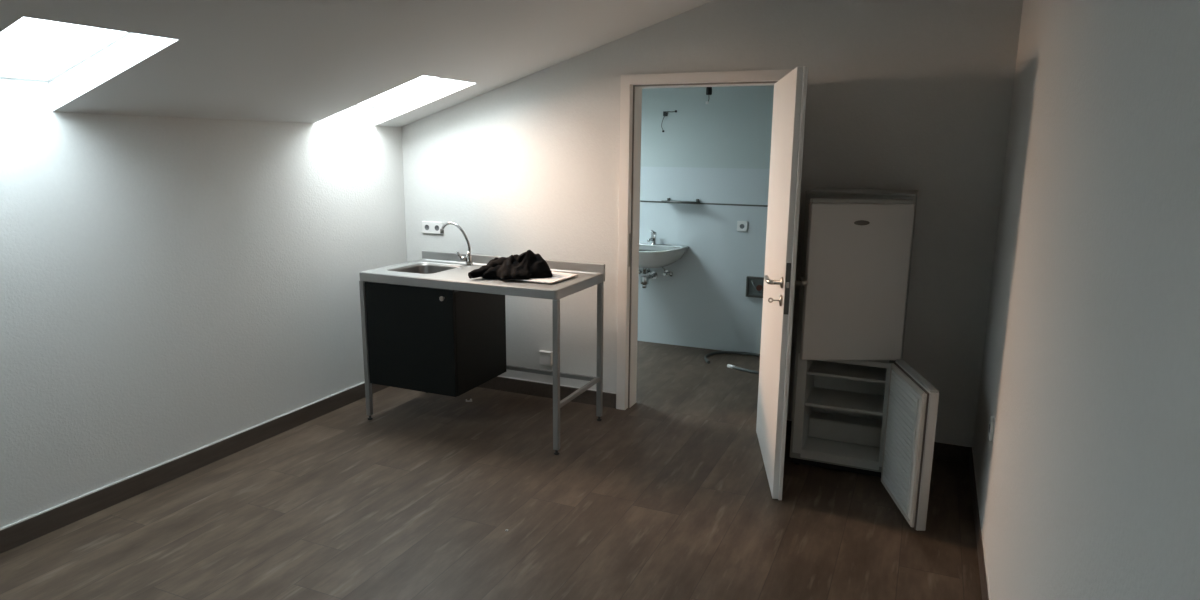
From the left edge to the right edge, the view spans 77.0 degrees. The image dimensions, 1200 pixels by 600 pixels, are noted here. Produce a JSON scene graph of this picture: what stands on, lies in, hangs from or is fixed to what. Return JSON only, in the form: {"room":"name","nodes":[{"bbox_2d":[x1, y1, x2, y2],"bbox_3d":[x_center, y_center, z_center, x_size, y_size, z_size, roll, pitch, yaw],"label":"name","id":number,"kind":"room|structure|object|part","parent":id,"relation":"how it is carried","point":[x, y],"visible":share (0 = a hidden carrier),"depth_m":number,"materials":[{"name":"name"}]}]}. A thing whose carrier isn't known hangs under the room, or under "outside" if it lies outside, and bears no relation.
{"room":"studio apartment","nodes":[
{"label":"studio apartment","id":0,"kind":"room"},
{"bbox_2d":[0,109,406,527],"bbox_3d":[-2.565,0.212,2.570,0.120,1.726,5.875,5,12,23],"label":"wall","id":1,"kind":"structure","parent":0,"point":[171,287],"depth_m":3.56,"materials":[{"name":"white paint"}]},
{"bbox_2d":[0,382,389,553],"bbox_3d":[-2.511,1.015,2.705,0.012,0.099,5.875,5,12,23],"label":"baseboard","id":2,"kind":"structure","parent":1,"relation":"attached to","point":[18,533],"depth_m":3.62,"materials":[{"name":"brown wood"}]},
{"bbox_2d":[0,0,712,126],"bbox_3d":[-0.526,-1.266,2.285,3.820,1.394,7.770,5,12,23],"label":"ceiling","id":3,"kind":"structure","parent":0,"point":[303,61],"depth_m":3.23,"materials":[{"name":"white paint"}]},
{"bbox_2d":[0,30,129,81],"bbox_3d":[-1.955,-0.928,2.609,0.768,0.275,0.510,5,12,23],"label":"window","id":4,"kind":"structure","parent":3,"relation":"attached to","point":[113,36],"depth_m":2.90,"materials":[{"name":"white glass"}]},
{"bbox_2d":[355,76,439,106],"bbox_3d":[-1.178,-1.271,4.342,0.768,0.275,0.510,5,12,23],"label":"window","id":5,"kind":"structure","parent":3,"relation":"attached to","point":[369,103],"depth_m":4.63,"materials":[{"name":"white glass"}]},
{"bbox_2d":[0,341,981,599],"bbox_3d":[-0.546,1.131,2.768,3.820,0.120,7.770,5,12,23],"label":"floor","id":6,"kind":"structure","parent":0,"point":[666,496],"depth_m":3.34,"materials":[{"name":"wood"}]},
{"bbox_2d":[359,222,604,454],"bbox_3d":[-0.684,0.154,4.399,1.280,1.148,0.629,5,12,23],"label":"kitchen sink unit","id":7,"kind":"object","parent":6,"relation":"on","point":[428,326],"visible":1,"depth_m":4.29,"materials":[{"name":"silver metal"}]},
{"bbox_3d":[-1.369,0.287,4.421,0.030,0.812,0.030,5,12,23],"label":"leg","id":8,"kind":"part","parent":7,"relation":"part of","materials":[{"name":"grey metal"}]},
{"bbox_3d":[-1.075,0.218,4.277,0.602,0.607,0.019,5,12,23],"label":"cabinet door","id":9,"kind":"part","parent":7,"relation":"part of","materials":[{"name":"black laminate"}]},
{"bbox_2d":[387,263,461,273],"bbox_3d":[-1.050,-0.111,4.548,0.327,0.162,0.369,5,12,23],"label":"basin","id":10,"kind":"object","parent":7,"relation":"in","point":[413,268],"depth_m":4.69,"materials":[{"name":"silver metal"}]},
{"bbox_2d":[440,222,472,265],"bbox_3d":[-0.890,-0.348,4.639,0.224,0.262,0.083,5,12,23],"label":"faucet","id":11,"kind":"object","parent":7,"relation":"on","point":[468,258],"depth_m":4.63,"materials":[{"name":"silver metal"}]},
{"bbox_2d":[359,259,602,299],"bbox_3d":[-0.681,-0.133,4.343,1.280,0.050,0.602,5,12,23],"label":"countertop","id":12,"kind":"structure","parent":7,"relation":"on","point":[456,278],"depth_m":4.14,"materials":[{"name":"silver metal"}]},
{"bbox_2d":[468,250,552,279],"bbox_3d":[-0.470,-0.208,4.210,0.438,0.150,0.395,5,12,23],"label":"jacket","id":13,"kind":"object","parent":7,"relation":"on","point":[526,265],"visible":1,"depth_m":4.13,"materials":[{"name":"black fabric"}]},
{"bbox_2d":[422,251,604,281],"bbox_3d":[-0.558,-0.212,4.612,1.280,0.100,0.016,5,12,23],"label":"backsplash","id":14,"kind":"structure","parent":7,"relation":"attached to","point":[560,265],"depth_m":4.49,"materials":[{"name":"silver metal"}]},
{"bbox_2d":[508,271,577,283],"bbox_3d":[-0.306,-0.129,4.188,0.285,0.007,0.332,7,13,30],"label":"cutting board","id":15,"kind":"object","parent":7,"relation":"on","point":[557,276],"visible":0.54,"depth_m":4.11,"materials":[{"name":"white plastic"}]},
{"bbox_3d":[-0.227,0.395,3.930,0.030,0.812,0.030,5,12,23],"label":"leg","id":16,"kind":"part","parent":7,"relation":"part of","materials":[{"name":"grey metal"}]},
{"bbox_3d":[-0.001,0.296,4.434,0.030,0.812,0.030,5,12,23],"label":"leg","id":17,"kind":"part","parent":7,"relation":"part of","materials":[{"name":"grey metal"}]},
{"bbox_2d":[704,351,759,373],"bbox_3d":[1.182,0.478,5.721,0.809,0.026,0.469,10,15,40],"label":"hose","id":18,"kind":"object","parent":6,"relation":"on","point":[715,352],"visible":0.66,"depth_m":5.93,"materials":[{"name":"grey plastic"}]},
{"bbox_2d":[789,187,938,530],"bbox_3d":[1.258,0.204,3.579,0.658,1.407,0.886,5,12,23],"label":"refrigerator","id":19,"kind":"object","parent":6,"relation":"on","point":[859,407],"visible":0.99,"depth_m":3.49,"materials":[{"name":"white plastic"}]},
{"bbox_2d":[792,353,890,469],"bbox_3d":[1.265,0.527,3.885,0.457,0.548,0.321,5,12,23],"label":"freezer","id":20,"kind":"object","parent":19,"relation":"in","point":[839,410],"depth_m":3.87,"materials":[{"name":"white plastic"}]},
{"bbox_3d":[1.182,-0.078,3.482,0.471,0.732,0.034,0,11,-2],"label":"fridge door","id":21,"kind":"part","parent":19,"relation":"part of","materials":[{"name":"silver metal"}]},
{"bbox_3d":[1.289,-0.531,3.699,0.494,0.014,0.384,5,12,23],"label":"panel","id":22,"kind":"part","parent":19,"relation":"part of","materials":[{"name":"white plastic"}]},
{"bbox_2d":[881,359,938,530],"bbox_3d":[1.375,0.628,3.371,0.206,0.623,0.456,5,12,23],"label":"door","id":23,"kind":"structure","parent":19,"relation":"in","point":[912,406],"depth_m":3.24,"materials":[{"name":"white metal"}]},
{"bbox_2d":[641,85,773,168],"bbox_3d":[1.007,-1.020,5.906,3.820,2.882,0.120,5,12,23],"label":"wall","id":24,"kind":"structure","parent":0,"point":[734,130],"depth_m":5.85,"materials":[{"name":"grey paint"}]},
{"bbox_2d":[639,230,688,287],"bbox_3d":[0.347,-0.316,5.976,0.584,0.454,0.500,5,12,23],"label":"washbasin","id":25,"kind":"object","parent":24,"relation":"attached to","point":[651,255],"visible":0.84,"depth_m":6.00,"materials":[{"name":"white ceramic"}]},
{"bbox_2d":[647,230,656,244],"bbox_3d":[0.417,-0.500,6.068,0.052,0.128,0.141,5,12,23],"label":"tap","id":26,"kind":"object","parent":25,"relation":"on","point":[653,234],"depth_m":6.09,"materials":[{"name":"silver metal"}]},
{"bbox_3d":[0.347,-0.331,5.973,0.584,0.175,0.500,5,12,23],"label":"bowl","id":27,"kind":"part","parent":25,"relation":"part of","materials":[{"name":"white ceramic"}]},
{"bbox_2d":[661,110,676,131],"bbox_3d":[0.548,-1.408,5.947,0.128,0.168,0.034,7,13,29],"label":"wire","id":28,"kind":"object","parent":24,"relation":"attached to","point":[665,113],"visible":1,"depth_m":5.96,"materials":[{"name":"black plastic"}]},
{"bbox_2d":[661,198,699,203],"bbox_3d":[0.655,-0.782,5.974,0.315,0.044,0.126,5,12,23],"label":"wall shelf","id":29,"kind":"object","parent":24,"relation":"attached to","point":[668,200],"visible":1,"depth_m":5.94,"materials":[{"name":"clear glass"}]},
{"bbox_3d":[0.633,-0.769,5.925,0.315,0.016,0.016,5,12,23],"label":"rail","id":30,"kind":"part","parent":29,"relation":"part of","materials":[{"name":"metal"}]},
{"bbox_2d":[637,202,767,353],"bbox_3d":[0.972,-0.169,6.013,3.580,1.170,0.018,5,12,23],"label":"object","id":31,"kind":"structure","parent":24,"relation":"attached to","point":[705,304],"depth_m":6.06,"materials":[{"name":"grey"}]},
{"bbox_2d":[640,200,767,206],"bbox_3d":[0.976,-0.748,5.895,3.580,0.012,0.021,5,12,23],"label":"trim","id":32,"kind":"structure","parent":24,"relation":"attached to","point":[640,200],"depth_m":5.90,"materials":[{"name":"metal"}]},
{"bbox_2d":[640,167,769,204],"bbox_3d":[0.980,-0.888,5.872,3.580,0.273,0.010,5,12,23],"label":"mirror","id":33,"kind":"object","parent":24,"relation":"attached to","point":[708,185],"depth_m":5.93,"materials":[{"name":"grey"}]},
{"bbox_2d":[737,221,747,231],"bbox_3d":[1.105,-0.572,5.856,0.081,0.081,0.014,5,12,23],"label":"wall socket","id":34,"kind":"object","parent":24,"relation":"attached to","point":[741,225],"visible":1,"depth_m":5.85,"materials":[{"name":"white plastic"}]},
{"bbox_2d":[746,276,763,297],"bbox_3d":[1.224,-0.099,5.879,0.170,0.160,0.045,5,12,23],"label":"box","id":35,"kind":"object","parent":24,"relation":"attached to","point":[754,286],"visible":0.86,"depth_m":5.89,"materials":[{"name":"metal"}]},
{"bbox_3d":[1.232,-0.102,5.896,0.142,0.132,0.006,5,12,23],"label":"plate","id":36,"kind":"part","parent":35,"relation":"part of","materials":[{"name":"metal"}]},
{"bbox_2d":[706,87,711,103],"bbox_3d":[0.734,-1.520,5.050,0.040,0.403,0.040,5,12,23],"label":"holder","id":37,"kind":"object","parent":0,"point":[708,89],"visible":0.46,"depth_m":5.06,"materials":[{"name":"black plastic"}]},
{"bbox_2d":[706,87,711,94],"bbox_3d":[0.734,-1.411,5.072,0.040,0.062,0.040,5,12,23],"label":"socket","id":38,"kind":"object","parent":37,"relation":"attached to","point":[709,89],"depth_m":5.06,"materials":[{"name":"black plastic"}]},
{"bbox_2d":[402,0,1022,446],"bbox_3d":[0.346,-0.729,4.434,3.820,2.882,0.150,5,12,23],"label":"wall","id":39,"kind":"structure","parent":0,"point":[901,94],"depth_m":3.97,"materials":[{"name":"white paint"}]},
{"bbox_2d":[422,221,442,233],"bbox_3d":[-1.122,-0.485,5.049,0.162,0.081,0.014,5,12,23],"label":"wall socket","id":40,"kind":"object","parent":39,"relation":"attached to","point":[430,227],"visible":0.98,"depth_m":5.05,"materials":[{"name":"white plastic"}]},
{"bbox_2d":[539,350,552,365],"bbox_3d":[-0.350,0.375,4.863,0.090,0.091,0.033,5,12,23],"label":"junction box","id":41,"kind":"object","parent":39,"relation":"attached to","point":[545,357],"visible":1,"depth_m":4.85,"materials":[{"name":"white plastic"}]},
{"bbox_3d":[-0.349,0.335,4.855,0.090,0.010,0.033,5,12,23],"label":"box lid","id":42,"kind":"part","parent":41,"relation":"part of","materials":[{"name":"white plastic"}]},
{"bbox_2d":[477,376,615,407],"bbox_3d":[-0.613,0.563,5.029,1.556,0.098,0.012,5,12,23],"label":"baseboard","id":43,"kind":"structure","parent":39,"relation":"attached to","point":[515,385],"depth_m":4.92,"materials":[{"name":"brown wood"}]},
{"bbox_2d":[616,66,807,499],"bbox_3d":[0.750,-0.218,4.121,0.740,2.012,1.563,-6,13,-29],"label":"door","id":44,"kind":"structure","parent":39,"relation":"in","point":[790,85],"depth_m":3.91,"materials":[{"name":"white wood"}]},
{"bbox_3d":[0.177,-0.299,4.530,0.002,0.200,0.026,5,12,23],"label":"strike plate","id":45,"kind":"part","parent":44,"relation":"part of","materials":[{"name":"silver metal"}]},
{"bbox_3d":[0.788,-0.090,3.429,0.072,0.052,0.162,2,11,6],"label":"handle","id":46,"kind":"part","parent":44,"relation":"part of","materials":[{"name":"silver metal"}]},
{"bbox_3d":[0.824,-0.049,3.313,0.020,0.230,0.003,2,11,6],"label":"lock plate","id":47,"kind":"part","parent":44,"relation":"part of","materials":[{"name":"silver metal"}]},
{"bbox_3d":[0.902,-0.086,3.417,0.072,0.052,0.162,2,11,6],"label":"handle","id":48,"kind":"part","parent":44,"relation":"part of","materials":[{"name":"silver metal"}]},
{"bbox_2d":[786,419,969,462],"bbox_3d":[1.470,0.765,4.135,1.003,0.090,0.012,5,12,23],"label":"baseboard","id":49,"kind":"structure","parent":39,"relation":"attached to","point":[946,451],"depth_m":3.97,"materials":[{"name":"brown wood"}]},
{"bbox_2d":[973,0,1199,599],"bbox_3d":[0.826,-0.014,1.005,0.120,2.845,5.875,5,12,23],"label":"wall","id":50,"kind":"structure","parent":0,"point":[1088,476],"depth_m":1.44,"materials":[{"name":"white paint"}]},
{"bbox_2d":[969,447,990,599],"bbox_3d":[0.754,1.330,1.303,0.012,0.090,5.875,5,12,23],"label":"baseboard","id":51,"kind":"structure","parent":50,"relation":"attached to","point":[984,581],"depth_m":3.09,"materials":[{"name":"brown wood"}]},
{"bbox_2d":[988,416,994,440],"bbox_3d":[1.580,0.518,3.047,0.014,0.081,0.081,5,12,23],"label":"wall socket","id":52,"kind":"object","parent":50,"relation":"attached to","point":[991,423],"visible":1,"depth_m":3.02,"materials":[{"name":"white plastic"}]}
]}

